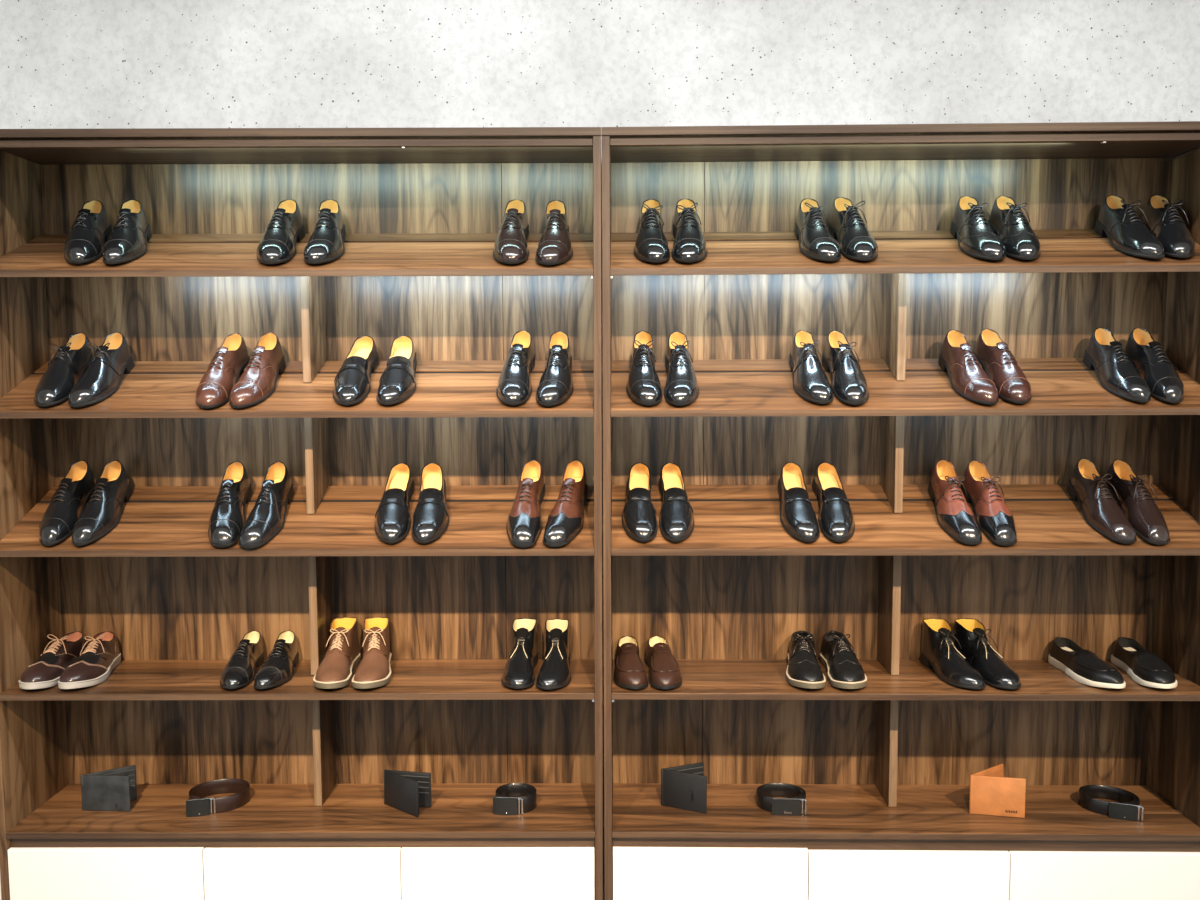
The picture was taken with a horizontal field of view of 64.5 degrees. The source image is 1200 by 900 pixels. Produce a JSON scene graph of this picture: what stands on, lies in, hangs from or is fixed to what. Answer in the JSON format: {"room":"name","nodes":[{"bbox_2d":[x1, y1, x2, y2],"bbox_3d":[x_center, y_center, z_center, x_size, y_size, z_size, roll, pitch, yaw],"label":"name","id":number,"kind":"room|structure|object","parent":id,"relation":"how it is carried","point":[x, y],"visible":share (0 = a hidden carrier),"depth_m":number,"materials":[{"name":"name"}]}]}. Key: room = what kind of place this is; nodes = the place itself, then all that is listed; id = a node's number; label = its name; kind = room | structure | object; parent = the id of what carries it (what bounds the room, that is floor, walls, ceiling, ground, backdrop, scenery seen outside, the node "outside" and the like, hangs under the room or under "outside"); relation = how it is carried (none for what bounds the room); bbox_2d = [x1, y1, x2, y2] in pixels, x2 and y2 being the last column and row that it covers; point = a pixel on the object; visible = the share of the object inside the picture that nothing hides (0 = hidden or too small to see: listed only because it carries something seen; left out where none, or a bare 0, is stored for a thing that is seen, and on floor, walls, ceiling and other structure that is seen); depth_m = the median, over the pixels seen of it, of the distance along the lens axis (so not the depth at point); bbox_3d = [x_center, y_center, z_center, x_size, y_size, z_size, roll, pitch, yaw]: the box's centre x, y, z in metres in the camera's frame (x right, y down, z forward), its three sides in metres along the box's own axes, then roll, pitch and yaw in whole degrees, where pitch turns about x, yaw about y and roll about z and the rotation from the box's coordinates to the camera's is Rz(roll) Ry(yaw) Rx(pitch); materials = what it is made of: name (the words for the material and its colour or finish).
{"room":"shoe store","nodes":[
{"label":"shoe store","id":0,"kind":"room"},
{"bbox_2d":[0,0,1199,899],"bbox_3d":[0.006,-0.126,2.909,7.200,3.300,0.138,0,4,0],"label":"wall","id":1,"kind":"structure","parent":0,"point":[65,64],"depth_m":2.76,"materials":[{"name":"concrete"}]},
{"bbox_3d":[0.005,1.797,0.104,7.200,0.100,6.329,0,4,0],"label":"floor","id":2,"kind":"structure","parent":0,"visible":0},
{"bbox_2d":[0,127,602,899],"bbox_3d":[-0.819,0.350,2.701,1.651,2.389,0.330,0,4,0],"label":"shelving unit","id":3,"kind":"object","parent":2,"relation":"on","point":[422,209],"visible":0.89,"depth_m":2.76,"materials":[{"name":"brown wood"}]},
{"bbox_2d":[18,631,87,688],"bbox_3d":[-1.558,0.590,2.711,0.104,0.112,0.310,0,4,-3],"label":"shoe","id":4,"kind":"object","parent":3,"relation":"on","point":[46,671],"visible":0.97,"depth_m":2.67,"materials":[{"name":"brown leather"}]},
{"bbox_2d":[34,332,94,406],"bbox_3d":[-1.488,-0.227,2.639,0.096,0.206,0.292,-1,4,-7],"label":"shoe","id":5,"kind":"object","parent":3,"relation":"on","point":[68,365],"visible":0.95,"depth_m":2.60,"materials":[{"name":"black leather"}]},
{"bbox_2d":[39,460,96,545],"bbox_3d":[-1.497,0.141,2.666,0.098,0.209,0.296,-1,5,-10],"label":"shoe","id":6,"kind":"object","parent":3,"relation":"on","point":[76,488],"visible":0.99,"depth_m":2.62,"materials":[{"name":"black leather"}]},
{"bbox_2d":[64,200,112,263],"bbox_3d":[-1.415,-0.603,2.620,0.099,0.209,0.301,-2,5,-18],"label":"shoe","id":7,"kind":"object","parent":3,"relation":"on","point":[84,243],"visible":0.98,"depth_m":2.57,"materials":[{"name":"black leather"}]},
{"bbox_2d":[58,631,120,688],"bbox_3d":[-1.452,0.590,2.713,0.104,0.112,0.310,-1,5,-10],"label":"shoe","id":8,"kind":"object","parent":3,"relation":"on","point":[101,655],"visible":1,"depth_m":2.67,"materials":[{"name":"brown leather"}]},
{"bbox_2d":[68,332,133,406],"bbox_3d":[-1.373,-0.227,2.637,0.098,0.209,0.295,0,4,2],"label":"shoe","id":9,"kind":"object","parent":3,"relation":"on","point":[102,378],"visible":1,"depth_m":2.60,"materials":[{"name":"black leather"}]},
{"bbox_2d":[72,460,132,545],"bbox_3d":[-1.387,0.141,2.666,0.098,0.209,0.296,0,4,-1],"label":"shoe","id":10,"kind":"object","parent":3,"relation":"on","point":[101,514],"visible":1,"depth_m":2.62,"materials":[{"name":"black leather"}]},
{"bbox_2d":[81,765,136,810],"bbox_3d":[-1.413,0.978,2.751,0.142,0.104,0.084,0,4,0],"label":"wallet","id":11,"kind":"object","parent":3,"relation":"on","point":[112,789],"visible":1,"depth_m":2.71,"materials":[{"name":"grey leather"}]},
{"bbox_2d":[103,200,151,263],"bbox_3d":[-1.303,-0.602,2.621,0.101,0.212,0.301,-2,5,-19],"label":"shoe","id":12,"kind":"object","parent":3,"relation":"on","point":[128,239],"visible":1,"depth_m":2.57,"materials":[{"name":"black leather"}]},
{"bbox_2d":[186,778,249,816],"bbox_3d":[-1.107,1.005,2.764,0.167,0.047,0.151,-1,5,-14],"label":"belt","id":13,"kind":"object","parent":3,"relation":"on","point":[197,805],"visible":1,"depth_m":2.74,"materials":[{"name":"brown leather"}]},
{"bbox_2d":[195,333,249,408],"bbox_3d":[-1.047,-0.224,2.628,0.097,0.208,0.294,0,4,-4],"label":"shoe","id":14,"kind":"object","parent":3,"relation":"on","point":[230,360],"visible":0.98,"depth_m":2.58,"materials":[{"name":"brown leather"}]},
{"bbox_2d":[208,461,252,547],"bbox_3d":[-1.037,0.144,2.656,0.098,0.209,0.298,-1,5,-13],"label":"shoe","id":15,"kind":"object","parent":3,"relation":"on","point":[227,520],"visible":0.99,"depth_m":2.61,"materials":[{"name":"black leather"}]},
{"bbox_2d":[220,631,264,688],"bbox_3d":[-1.023,0.598,2.716,0.091,0.094,0.298,-1,4,-5],"label":"shoe","id":16,"kind":"object","parent":3,"relation":"on","point":[239,671],"visible":1,"depth_m":2.68,"materials":[{"name":"black leather"}]},
{"bbox_2d":[229,332,285,407],"bbox_3d":[-0.937,-0.225,2.630,0.098,0.210,0.296,0,4,5],"label":"shoe","id":17,"kind":"object","parent":3,"relation":"on","point":[258,381],"visible":1,"depth_m":2.58,"materials":[{"name":"brown leather"}]},
{"bbox_2d":[239,461,293,548],"bbox_3d":[-0.920,0.145,2.653,0.099,0.211,0.298,0,4,4],"label":"shoe","id":18,"kind":"object","parent":3,"relation":"on","point":[266,519],"visible":1,"depth_m":2.60,"materials":[{"name":"black leather"}]},
{"bbox_2d":[254,631,298,688],"bbox_3d":[-0.920,0.597,2.716,0.091,0.094,0.298,-1,4,-5],"label":"shoe","id":19,"kind":"object","parent":3,"relation":"on","point":[277,670],"visible":1,"depth_m":2.67,"materials":[{"name":"black leather"}]},
{"bbox_2d":[257,199,304,263],"bbox_3d":[-0.882,-0.602,2.617,0.100,0.213,0.301,-1,4,-7],"label":"shoe","id":20,"kind":"object","parent":3,"relation":"on","point":[277,244],"visible":1,"depth_m":2.56,"materials":[{"name":"black leather"}]},
{"bbox_2d":[304,199,345,263],"bbox_3d":[-0.749,-0.603,2.619,0.099,0.212,0.300,0,4,-4],"label":"shoe","id":21,"kind":"object","parent":3,"relation":"on","point":[326,242],"visible":1,"depth_m":2.56,"materials":[{"name":"black leather"}]},
{"bbox_2d":[313,617,359,688],"bbox_3d":[-0.749,0.577,2.708,0.102,0.134,0.309,0,4,-3],"label":"boot","id":22,"kind":"object","parent":3,"relation":"on","point":[342,655],"visible":1,"depth_m":2.70,"materials":[{"name":"brown leather"}]},
{"bbox_2d":[333,336,378,404],"bbox_3d":[-0.683,-0.226,2.646,0.099,0.194,0.300,0,4,-4],"label":"loafer","id":23,"kind":"object","parent":3,"relation":"on","point":[352,385],"visible":1,"depth_m":2.59,"materials":[{"name":"black leather"}]},
{"bbox_2d":[352,617,391,688],"bbox_3d":[-0.645,0.577,2.709,0.102,0.134,0.309,-1,4,-8],"label":"boot","id":24,"kind":"object","parent":3,"relation":"on","point":[374,670],"visible":1,"depth_m":2.69,"materials":[{"name":"brown leather"}]},
{"bbox_2d":[375,463,414,543],"bbox_3d":[-0.578,0.142,2.674,0.099,0.194,0.300,-1,4,-6],"label":"loafer","id":25,"kind":"object","parent":3,"relation":"on","point":[393,517],"visible":1,"depth_m":2.62,"materials":[{"name":"black leather"}]},
{"bbox_2d":[376,335,416,404],"bbox_3d":[-0.554,-0.226,2.646,0.100,0.194,0.300,0,4,2],"label":"loafer","id":26,"kind":"object","parent":3,"relation":"on","point":[397,383],"visible":1,"depth_m":2.58,"materials":[{"name":"black leather"}]},
{"bbox_2d":[384,769,431,816],"bbox_3d":[-0.562,0.979,2.729,0.138,0.102,0.072,2,5,23],"label":"wallet","id":27,"kind":"object","parent":3,"relation":"on","point":[405,791],"visible":1,"depth_m":2.73,"materials":[{"name":"black leather"}]},
{"bbox_2d":[412,462,448,543],"bbox_3d":[-0.470,0.142,2.675,0.100,0.194,0.301,0,4,-2],"label":"loafer","id":28,"kind":"object","parent":3,"relation":"on","point":[431,514],"visible":1,"depth_m":2.62,"materials":[{"name":"black leather"}]},
{"bbox_2d":[493,199,528,263],"bbox_3d":[-0.244,-0.601,2.612,0.099,0.211,0.298,0,4,-4],"label":"shoe","id":29,"kind":"object","parent":3,"relation":"on","point":[510,246],"visible":1,"depth_m":2.55,"materials":[{"name":"black leather"}]},
{"bbox_2d":[493,783,536,814],"bbox_3d":[-0.243,1.003,2.739,0.119,0.049,0.119,0,4,4],"label":"belt","id":30,"kind":"object","parent":3,"relation":"on","point":[511,798],"visible":1,"depth_m":2.70,"materials":[{"name":"black leather"}]},
{"bbox_2d":[496,330,534,404],"bbox_3d":[-0.229,-0.233,2.641,0.100,0.209,0.294,0,4,7],"label":"shoe","id":31,"kind":"object","parent":3,"relation":"on","point":[514,387],"visible":1,"depth_m":2.58,"materials":[{"name":"black leather"}]},
{"bbox_2d":[501,618,537,688],"bbox_3d":[-0.226,0.577,2.712,0.095,0.130,0.298,0,4,3],"label":"boot","id":32,"kind":"object","parent":3,"relation":"on","point":[518,673],"visible":1,"depth_m":2.69,"materials":[{"name":"black leather"}]},
{"bbox_2d":[506,460,544,547],"bbox_3d":[-0.201,0.141,2.656,0.101,0.212,0.298,1,4,9],"label":"shoe","id":33,"kind":"object","parent":3,"relation":"on","point":[524,521],"visible":1,"depth_m":2.60,"materials":[{"name":"brown leather"}]},
{"bbox_2d":[535,619,570,689],"bbox_3d":[-0.128,0.578,2.704,0.095,0.130,0.298,0,4,1],"label":"boot","id":34,"kind":"object","parent":3,"relation":"on","point":[554,673],"visible":1,"depth_m":2.68,"materials":[{"name":"black leather"}]},
{"bbox_2d":[536,331,572,405],"bbox_3d":[-0.117,-0.230,2.633,0.098,0.208,0.295,0,4,7],"label":"shoe","id":35,"kind":"object","parent":3,"relation":"on","point":[555,386],"visible":1,"depth_m":2.57,"materials":[{"name":"black leather"}]},
{"bbox_2d":[536,200,572,264],"bbox_3d":[-0.119,-0.597,2.603,0.099,0.211,0.298,0,4,5],"label":"shoe","id":36,"kind":"object","parent":3,"relation":"on","point":[554,246],"visible":1,"depth_m":2.53,"materials":[{"name":"black leather"}]},
{"bbox_2d":[543,460,587,546],"bbox_3d":[-0.086,0.141,2.653,0.099,0.211,0.302,1,5,15],"label":"shoe","id":37,"kind":"object","parent":3,"relation":"on","point":[565,521],"visible":1,"depth_m":2.60,"materials":[{"name":"brown leather"}]},
{"bbox_2d":[601,121,1199,899],"bbox_3d":[0.837,0.345,2.682,1.651,2.389,0.330,0,4,1],"label":"shelving unit","id":38,"kind":"object","parent":2,"relation":"on","point":[884,767],"visible":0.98,"depth_m":2.75,"materials":[{"name":"brown wood"}]},
{"bbox_2d":[614,636,647,688],"bbox_3d":[0.085,0.601,2.712,0.095,0.080,0.298,0,4,-1],"label":"loafer","id":39,"kind":"object","parent":38,"relation":"on","point":[630,673],"visible":1,"depth_m":2.65,"materials":[{"name":"brown leather"}]},
{"bbox_2d":[622,462,656,541],"bbox_3d":[0.114,0.140,2.674,0.100,0.191,0.294,0,4,5],"label":"loafer","id":40,"kind":"object","parent":38,"relation":"on","point":[639,520],"visible":1,"depth_m":2.61,"materials":[{"name":"black leather"}]},
{"bbox_2d":[626,331,661,405],"bbox_3d":[0.117,-0.231,2.633,0.097,0.207,0.293,0,4,-4],"label":"shoe","id":41,"kind":"object","parent":38,"relation":"on","point":[643,387],"visible":1,"depth_m":2.57,"materials":[{"name":"black leather"}]},
{"bbox_2d":[634,199,669,262],"bbox_3d":[0.144,-0.603,2.613,0.099,0.208,0.293,0,4,5],"label":"shoe","id":42,"kind":"object","parent":38,"relation":"on","point":[651,244],"visible":1,"depth_m":2.54,"materials":[{"name":"black leather"}]},
{"bbox_2d":[645,636,681,688],"bbox_3d":[0.178,0.601,2.711,0.095,0.080,0.298,-1,4,-4],"label":"loafer","id":43,"kind":"object","parent":38,"relation":"on","point":[664,671],"visible":1,"depth_m":2.65,"materials":[{"name":"brown leather"}]},
{"bbox_2d":[659,462,693,541],"bbox_3d":[0.215,0.140,2.672,0.098,0.191,0.295,0,4,3],"label":"loafer","id":44,"kind":"object","parent":38,"relation":"on","point":[676,520],"visible":1,"depth_m":2.61,"materials":[{"name":"black leather"}]},
{"bbox_2d":[664,331,698,405],"bbox_3d":[0.226,-0.230,2.628,0.096,0.206,0.291,0,4,5],"label":"shoe","id":45,"kind":"object","parent":38,"relation":"on","point":[681,388],"visible":1,"depth_m":2.57,"materials":[{"name":"black leather"}]},
{"bbox_2d":[661,762,706,812],"bbox_3d":[0.240,0.972,2.740,0.127,0.108,0.104,0,4,1],"label":"wallet","id":46,"kind":"object","parent":38,"relation":"on","point":[684,786],"visible":1,"depth_m":2.72,"materials":[{"name":"black leather"}]},
{"bbox_2d":[671,199,707,262],"bbox_3d":[0.246,-0.604,2.610,0.098,0.209,0.295,0,4,6],"label":"shoe","id":47,"kind":"object","parent":38,"relation":"on","point":[689,245],"visible":1,"depth_m":2.54,"materials":[{"name":"black leather"}]},
{"bbox_2d":[756,783,806,814],"bbox_3d":[0.522,1.002,2.739,0.141,0.046,0.126,0,4,3],"label":"belt","id":48,"kind":"object","parent":38,"relation":"on","point":[794,802],"visible":1,"depth_m":2.71,"materials":[{"name":"black leather"}]},
{"bbox_2d":[778,462,819,541],"bbox_3d":[0.553,0.139,2.665,0.100,0.192,0.296,0,4,5],"label":"loafer","id":49,"kind":"object","parent":38,"relation":"on","point":[798,518],"visible":1,"depth_m":2.61,"materials":[{"name":"black leather"}]},
{"bbox_2d":[786,631,825,688],"bbox_3d":[0.580,0.586,2.697,0.105,0.110,0.309,0,4,9],"label":"shoe","id":50,"kind":"object","parent":38,"relation":"on","point":[803,670],"visible":1,"depth_m":2.63,"materials":[{"name":"black leather"}]},
{"bbox_2d":[789,330,833,403],"bbox_3d":[0.573,-0.234,2.627,0.096,0.205,0.290,0,4,-4],"label":"shoe","id":51,"kind":"object","parent":38,"relation":"on","point":[810,381],"visible":1,"depth_m":2.57,"materials":[{"name":"black leather"}]},
{"bbox_2d":[795,198,840,260],"bbox_3d":[0.586,-0.604,2.603,0.096,0.205,0.290,-1,4,-5],"label":"shoe","id":52,"kind":"object","parent":38,"relation":"on","point":[816,241],"visible":1,"depth_m":2.55,"materials":[{"name":"black leather"}]},
{"bbox_2d":[812,462,854,541],"bbox_3d":[0.656,0.139,2.662,0.098,0.191,0.296,0,4,6],"label":"loafer","id":53,"kind":"object","parent":38,"relation":"on","point":[835,518],"visible":1,"depth_m":2.61,"materials":[{"name":"black leather"}]},
{"bbox_2d":[820,631,866,688],"bbox_3d":[0.688,0.586,2.693,0.105,0.110,0.309,0,4,3],"label":"shoe","id":54,"kind":"object","parent":38,"relation":"on","point":[842,665],"visible":1,"depth_m":2.64,"materials":[{"name":"black leather"}]},
{"bbox_2d":[822,330,868,404],"bbox_3d":[0.680,-0.231,2.620,0.097,0.206,0.291,0,4,3],"label":"shoe","id":55,"kind":"object","parent":38,"relation":"on","point":[849,385],"visible":1,"depth_m":2.57,"materials":[{"name":"black leather"}]},
{"bbox_2d":[828,197,877,260],"bbox_3d":[0.697,-0.607,2.605,0.098,0.208,0.294,0,4,1],"label":"shoe","id":56,"kind":"object","parent":38,"relation":"on","point":[846,224],"visible":1,"depth_m":2.55,"materials":[{"name":"black leather"}]},
{"bbox_2d":[920,618,985,688],"bbox_3d":[0.995,0.574,2.692,0.095,0.130,0.298,-1,4,-5],"label":"boot","id":57,"kind":"object","parent":38,"relation":"on","point":[939,652],"visible":1,"depth_m":2.69,"materials":[{"name":"black leather"}]},
{"bbox_2d":[928,459,981,544],"bbox_3d":[0.983,0.137,2.642,0.098,0.206,0.289,0,4,7],"label":"shoe","id":58,"kind":"object","parent":38,"relation":"on","point":[954,515],"visible":1,"depth_m":2.59,"materials":[{"name":"leather"}]},
{"bbox_2d":[938,329,998,404],"bbox_3d":[1.002,-0.232,2.612,0.097,0.207,0.292,-1,4,-6],"label":"shoe","id":59,"kind":"object","parent":38,"relation":"on","point":[967,377],"visible":1,"depth_m":2.56,"materials":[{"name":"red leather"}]},
{"bbox_2d":[950,196,1005,259],"bbox_3d":[1.028,-0.607,2.597,0.100,0.210,0.297,0,4,7],"label":"shoe","id":60,"kind":"object","parent":38,"relation":"on","point":[976,238],"visible":1,"depth_m":2.54,"materials":[{"name":"black leather"}]},
{"bbox_2d":[953,618,1020,688],"bbox_3d":[1.096,0.574,2.692,0.095,0.130,0.298,-1,4,-9],"label":"boot","id":61,"kind":"object","parent":38,"relation":"on","point":[971,634],"visible":0.95,"depth_m":2.69,"materials":[{"name":"black leather"}]},
{"bbox_2d":[960,460,1016,545],"bbox_3d":[1.083,0.139,2.635,0.096,0.206,0.290,0,4,4],"label":"shoe","id":62,"kind":"object","parent":38,"relation":"on","point":[994,518],"visible":0.98,"depth_m":2.59,"materials":[{"name":"leather"}]},
{"bbox_2d":[969,764,1025,817],"bbox_3d":[1.116,0.969,2.707,0.145,0.112,0.110,0,4,1],"label":"wallet","id":63,"kind":"object","parent":38,"relation":"on","point":[991,793],"visible":1,"depth_m":2.67,"materials":[{"name":"orange leather"}]},
{"bbox_2d":[974,329,1031,403],"bbox_3d":[1.111,-0.235,2.615,0.097,0.207,0.292,0,4,3],"label":"shoe","id":64,"kind":"object","parent":38,"relation":"on","point":[994,355],"visible":1,"depth_m":2.57,"materials":[{"name":"red leather"}]},
{"bbox_2d":[988,196,1040,259],"bbox_3d":[1.134,-0.608,2.594,0.098,0.209,0.295,1,4,9],"label":"shoe","id":65,"kind":"object","parent":38,"relation":"on","point":[1008,221],"visible":0.96,"depth_m":2.54,"materials":[{"name":"black leather"}]},
{"bbox_2d":[1048,637,1125,687],"bbox_3d":[1.370,0.601,2.686,0.101,0.074,0.299,-1,4,-3],"label":"shoe","id":66,"kind":"object","parent":38,"relation":"on","point":[1084,666],"visible":1,"depth_m":2.64,"materials":[{"name":"black leather"}]},
{"bbox_2d":[1067,458,1136,543],"bbox_3d":[1.387,0.134,2.637,0.098,0.206,0.289,0,4,6],"label":"shoe","id":67,"kind":"object","parent":38,"relation":"on","point":[1101,511],"visible":1,"depth_m":2.60,"materials":[{"name":"brown leather"}]},
{"bbox_2d":[1078,785,1143,820],"bbox_3d":[1.453,1.001,2.713,0.155,0.043,0.139,1,5,19],"label":"belt","id":68,"kind":"object","parent":38,"relation":"on","point":[1129,806],"visible":1,"depth_m":2.69,"materials":[{"name":"black leather"}]},
{"bbox_2d":[1083,328,1150,402],"bbox_3d":[1.418,-0.237,2.612,0.099,0.207,0.291,0,4,8],"label":"shoe","id":69,"kind":"object","parent":38,"relation":"on","point":[1105,355],"visible":1,"depth_m":2.57,"materials":[{"name":"black leather"}]},
{"bbox_2d":[1094,195,1164,258],"bbox_3d":[1.438,-0.609,2.590,0.099,0.208,0.293,0,4,6],"label":"shoe","id":70,"kind":"object","parent":38,"relation":"on","point":[1118,220],"visible":1,"depth_m":2.55,"materials":[{"name":"black leather"}]},
{"bbox_2d":[1105,459,1169,544],"bbox_3d":[1.488,0.136,2.630,0.097,0.206,0.290,0,4,5],"label":"shoe","id":71,"kind":"object","parent":38,"relation":"on","point":[1135,501],"visible":0.98,"depth_m":2.59,"materials":[{"name":"brown leather"}]},
{"bbox_2d":[1111,637,1176,688],"bbox_3d":[1.537,0.601,2.682,0.101,0.074,0.299,0,4,6],"label":"shoe","id":72,"kind":"object","parent":38,"relation":"on","point":[1143,666],"visible":1,"depth_m":2.64,"materials":[{"name":"black leather"}]},
{"bbox_2d":[1124,328,1183,402],"bbox_3d":[1.522,-0.236,2.605,0.097,0.208,0.294,1,4,9],"label":"shoe","id":73,"kind":"object","parent":38,"relation":"on","point":[1146,355],"visible":0.97,"depth_m":2.56,"materials":[{"name":"black leather"}]},
{"bbox_2d":[1141,195,1194,257],"bbox_3d":[1.548,-0.610,2.588,0.096,0.205,0.293,1,5,15],"label":"shoe","id":74,"kind":"object","parent":38,"relation":"on","point":[1166,224],"visible":0.94,"depth_m":2.54,"materials":[{"name":"black leather"}]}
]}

